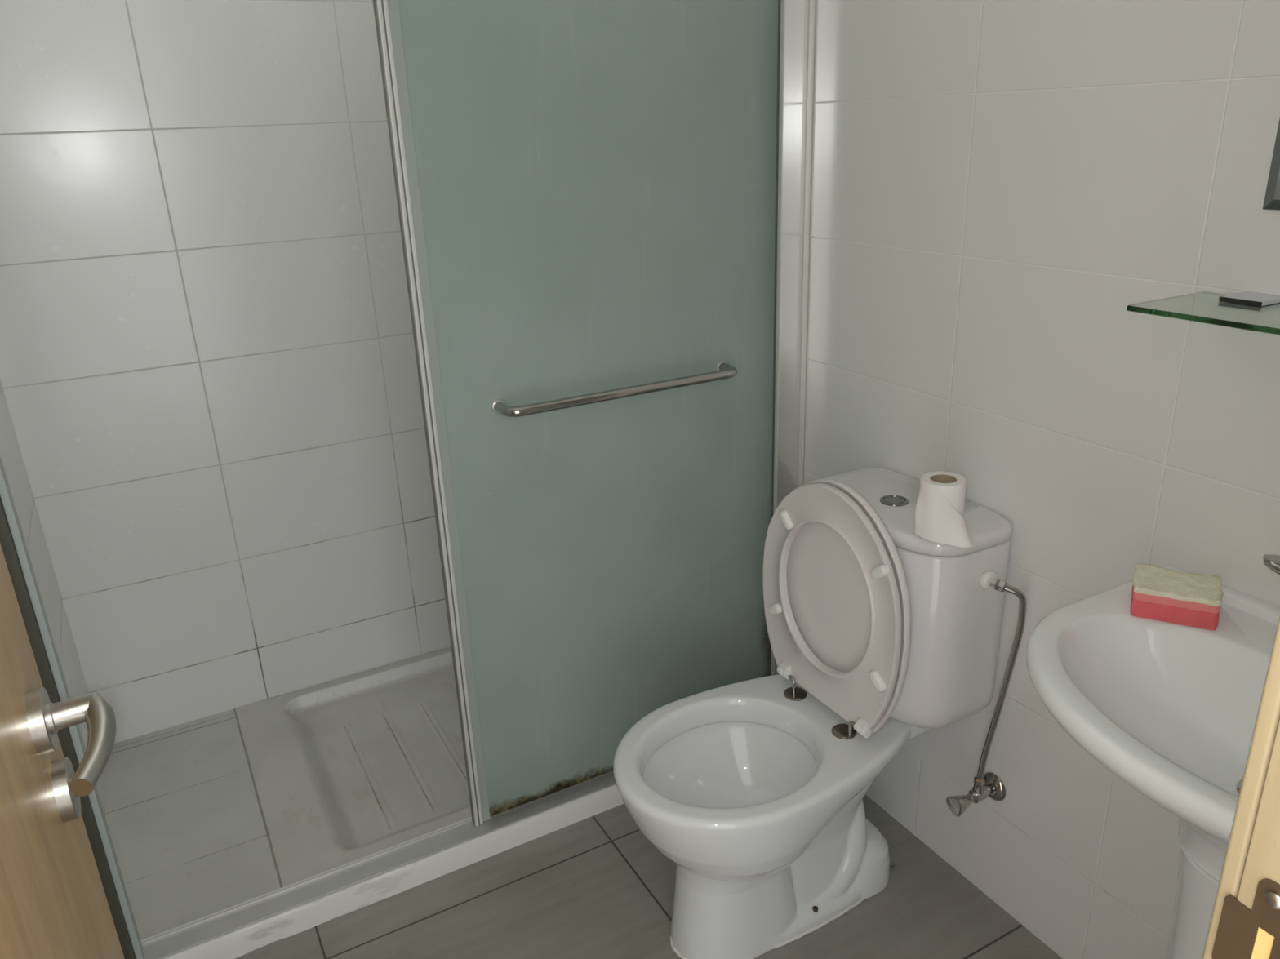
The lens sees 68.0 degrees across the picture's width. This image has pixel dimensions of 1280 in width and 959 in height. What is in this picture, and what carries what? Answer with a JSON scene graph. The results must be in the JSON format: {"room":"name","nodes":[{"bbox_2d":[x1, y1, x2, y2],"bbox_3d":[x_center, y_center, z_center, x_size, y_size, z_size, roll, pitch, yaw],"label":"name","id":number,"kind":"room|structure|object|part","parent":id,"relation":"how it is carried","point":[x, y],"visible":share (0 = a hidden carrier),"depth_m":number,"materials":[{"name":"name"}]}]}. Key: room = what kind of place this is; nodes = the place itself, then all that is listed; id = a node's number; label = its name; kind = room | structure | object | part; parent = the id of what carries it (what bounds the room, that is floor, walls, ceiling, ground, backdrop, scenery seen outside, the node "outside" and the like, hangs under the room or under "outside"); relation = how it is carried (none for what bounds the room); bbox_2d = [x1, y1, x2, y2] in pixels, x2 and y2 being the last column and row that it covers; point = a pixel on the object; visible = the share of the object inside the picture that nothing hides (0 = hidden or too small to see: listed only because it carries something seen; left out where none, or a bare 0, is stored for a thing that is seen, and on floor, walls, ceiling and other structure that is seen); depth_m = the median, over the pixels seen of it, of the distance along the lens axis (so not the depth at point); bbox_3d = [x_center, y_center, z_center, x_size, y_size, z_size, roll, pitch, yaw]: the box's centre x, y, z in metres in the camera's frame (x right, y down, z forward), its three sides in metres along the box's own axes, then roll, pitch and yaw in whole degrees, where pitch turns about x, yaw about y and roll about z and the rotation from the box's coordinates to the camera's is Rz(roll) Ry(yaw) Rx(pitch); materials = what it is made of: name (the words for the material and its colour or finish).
{"room":"bathroom","nodes":[
{"label":"bathroom","id":0,"kind":"room"},
{"bbox_2d":[0,378,106,819],"bbox_3d":[-0.858,-0.079,0.973,0.100,2.400,2.482,-13,23,-26],"label":"wall","id":1,"kind":"structure","parent":0,"point":[11,455],"depth_m":2.01,"materials":[{"name":"white tile"}]},
{"bbox_2d":[104,708,282,940],"bbox_3d":[-1.012,0.756,2.116,0.305,0.045,0.733,-13,23,-26],"label":"floor","id":2,"kind":"structure","parent":0,"point":[185,821],"depth_m":2.07,"materials":[{"name":"white tile"}]},
{"bbox_2d":[0,0,450,743],"bbox_3d":[-0.731,-0.586,2.311,1.505,2.400,0.100,-13,23,-26],"label":"wall","id":3,"kind":"structure","parent":0,"point":[209,377],"depth_m":2.20,"materials":[{"name":"white tile"}]},
{"bbox_2d":[235,795,1062,958],"bbox_3d":[0.179,1.096,1.268,1.705,0.080,3.682,-13,23,-26],"label":"floor","id":4,"kind":"structure","parent":0,"point":[596,886],"depth_m":1.84,"materials":[{"name":"grey tile"}]},
{"bbox_2d":[235,646,471,887],"bbox_3d":[-0.354,0.606,2.447,1.198,0.046,0.730,-13,23,-26],"label":"shower tray","id":5,"kind":"object","parent":4,"relation":"on","point":[346,770],"visible":0.38,"depth_m":2.29,"materials":[{"name":"white ceramic"}]},
{"bbox_2d":[140,784,624,958],"bbox_3d":[-0.292,0.750,2.045,1.505,0.055,0.075,-13,23,-26],"label":"curb","id":6,"kind":"object","parent":4,"relation":"on","point":[238,943],"visible":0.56,"depth_m":1.91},
{"bbox_2d":[0,0,815,958],"bbox_3d":[-0.325,-0.159,1.700,1.504,1.890,0.082,-13,23,-26],"label":"shower frame","id":7,"kind":"object","parent":6,"relation":"on","point":[797,17],"visible":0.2,"depth_m":1.84,"materials":[{"name":"metal"}]},
{"bbox_2d":[373,0,780,826],"bbox_3d":[-0.031,-0.199,1.835,0.778,1.839,0.079,-13,23,-26],"label":"shower door","id":8,"kind":"structure","parent":7,"relation":"attached to","point":[587,190],"depth_m":1.82,"materials":[{"name":"green glass"}]},
{"bbox_3d":[-0.031,-0.175,1.837,0.514,0.020,0.068,-13,23,-26],"label":"bar handle","id":9,"kind":"part","parent":8,"relation":"part of","materials":[{"name":"silver metal"}]},
{"bbox_2d":[613,466,1012,958],"bbox_3d":[0.265,0.428,1.724,0.680,0.855,0.386,-13,23,-26],"label":"toilet","id":10,"kind":"object","parent":4,"relation":"on","point":[882,636],"visible":1,"depth_m":1.68,"materials":[{"name":"white ceramic"}]},
{"bbox_3d":[0.330,0.211,1.690,0.024,0.421,0.367,-13,23,-26],"label":"seat","id":11,"kind":"part","parent":10,"relation":"part of","materials":[{"name":"white plastic"}]},
{"bbox_3d":[0.348,0.207,1.699,0.033,0.429,0.376,-13,23,-26],"label":"lid","id":12,"kind":"part","parent":10,"relation":"part of","materials":[{"name":"white plastic"}]},
{"bbox_3d":[0.462,0.054,1.698,0.205,0.032,0.364,-13,23,-26],"label":"cistern lid","id":13,"kind":"part","parent":10,"relation":"part of","materials":[{"name":"white ceramic"}]},
{"bbox_2d":[913,471,973,547],"bbox_3d":[0.495,0.048,1.525,0.075,0.096,0.104,-13,23,-26],"label":"toilet roll","id":14,"kind":"object","parent":10,"relation":"on","point":[939,510],"visible":1,"depth_m":1.51,"materials":[{"name":"white paper"}]},
{"bbox_2d":[1165,840,1219,958],"bbox_3d":[0.768,0.720,1.243,0.225,0.598,0.184,-13,23,-26],"label":"pedestal","id":15,"kind":"object","parent":4,"relation":"on","point":[1196,892],"visible":0.37,"depth_m":1.14,"materials":[{"name":"white ceramic"}]},
{"bbox_2d":[1026,565,1279,880],"bbox_3d":[0.716,0.347,1.081,0.428,0.214,0.602,-13,23,-26],"label":"washbasin","id":16,"kind":"object","parent":15,"relation":"on","point":[1170,709],"visible":0.62,"depth_m":1.19,"materials":[{"name":"white ceramic"}]},
{"bbox_2d":[1129,564,1223,630],"bbox_3d":[0.712,0.154,1.264,0.105,0.045,0.082,9,23,27],"label":"sponge","id":17,"kind":"object","parent":16,"relation":"on","point":[1157,593],"visible":1,"depth_m":1.24,"materials":[{"name":"red plastic"}]},
{"bbox_2d":[1262,554,1279,574],"bbox_3d":[0.760,0.177,1.111,0.172,0.105,0.158,-13,23,-26],"label":"tap","id":18,"kind":"object","parent":16,"relation":"on","point":[1272,562],"visible":1,"depth_m":1.17,"materials":[{"name":"silver metal"}]},
{"bbox_2d":[803,0,1279,958],"bbox_3d":[0.510,-0.421,1.744,0.100,2.400,2.332,-13,23,-26],"label":"wall","id":19,"kind":"structure","parent":0,"point":[995,184],"depth_m":1.50,"materials":[{"name":"white tile"}]},
{"bbox_2d":[946,772,1005,817],"bbox_3d":[0.617,0.585,1.753,0.104,0.055,0.055,-13,23,-26],"label":"angle valve","id":20,"kind":"object","parent":19,"relation":"attached to","point":[993,788],"visible":0.93,"depth_m":1.75,"materials":[{"name":"silver metal"}]},
{"bbox_3d":[0.588,0.591,1.740,0.039,0.038,0.037,-13,23,-26],"label":"valve knob","id":21,"kind":"part","parent":20,"relation":"part of","materials":[{"name":"silver metal"}]},
{"bbox_2d":[973,571,1026,786],"bbox_3d":[0.610,0.364,1.641,0.060,0.444,0.065,-13,23,-26],"label":"supply pipe","id":22,"kind":"object","parent":20,"relation":"attached to","point":[988,580],"visible":1,"depth_m":1.61,"materials":[{"name":"silver metal"}]},
{"bbox_2d":[979,571,997,590],"bbox_3d":[0.581,0.169,1.580,0.033,0.033,0.012,-13,23,-26],"label":"washer","id":23,"kind":"object","parent":22,"relation":"in","point":[988,580],"depth_m":1.57,"materials":[{"name":"white plastic"}]},
{"bbox_2d":[1126,291,1279,335],"bbox_3d":[0.819,-0.142,0.968,0.156,0.019,0.600,-13,23,-26],"label":"glass shelf","id":24,"kind":"object","parent":19,"relation":"attached to","point":[1245,310],"visible":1,"depth_m":1.14,"materials":[{"name":"green"}]},
{"bbox_2d":[1262,118,1279,210],"bbox_3d":[0.869,-0.559,0.849,0.006,0.639,0.488,-13,23,-26],"label":"wall mirror","id":25,"kind":"object","parent":19,"relation":"attached to","point":[1272,198],"visible":1,"depth_m":1.14,"materials":[{"name":"grey mirror"}]},
{"bbox_3d":[0.867,-0.558,0.848,0.001,0.614,0.463,-13,23,-26],"label":"mirror pane","id":26,"kind":"part","parent":25,"relation":"part of","materials":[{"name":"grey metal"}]},
{"bbox_3d":[0.446,0.088,0.395,1.605,2.400,0.130,-13,23,-26],"label":"wall","id":27,"kind":"structure","parent":0,"visible":0},
{"bbox_2d":[0,543,124,958],"bbox_3d":[-0.335,0.263,0.528,0.091,2.024,0.672,-13,23,-26],"label":"door","id":28,"kind":"structure","parent":27,"relation":"in","point":[54,904],"depth_m":0.69,"materials":[{"name":"brown wood"}]},
{"bbox_3d":[-0.414,0.194,0.701,0.049,0.023,0.114,-13,23,-26],"label":"lever handle","id":29,"kind":"part","parent":28,"relation":"part of","materials":[{"name":"silver metal"}]},
{"bbox_2d":[1201,616,1279,958],"bbox_3d":[0.378,0.267,0.423,0.074,2.050,0.218,-13,23,-26],"label":"door frame","id":30,"kind":"structure","parent":27,"relation":"attached to","point":[1245,922],"depth_m":0.46,"materials":[{"name":"brown wood"}]},
{"bbox_3d":[0.306,0.253,0.482,0.002,0.128,0.032,-13,23,-26],"label":"strike plate","id":31,"kind":"part","parent":30,"relation":"part of","materials":[{"name":"brown metal"}]}
]}

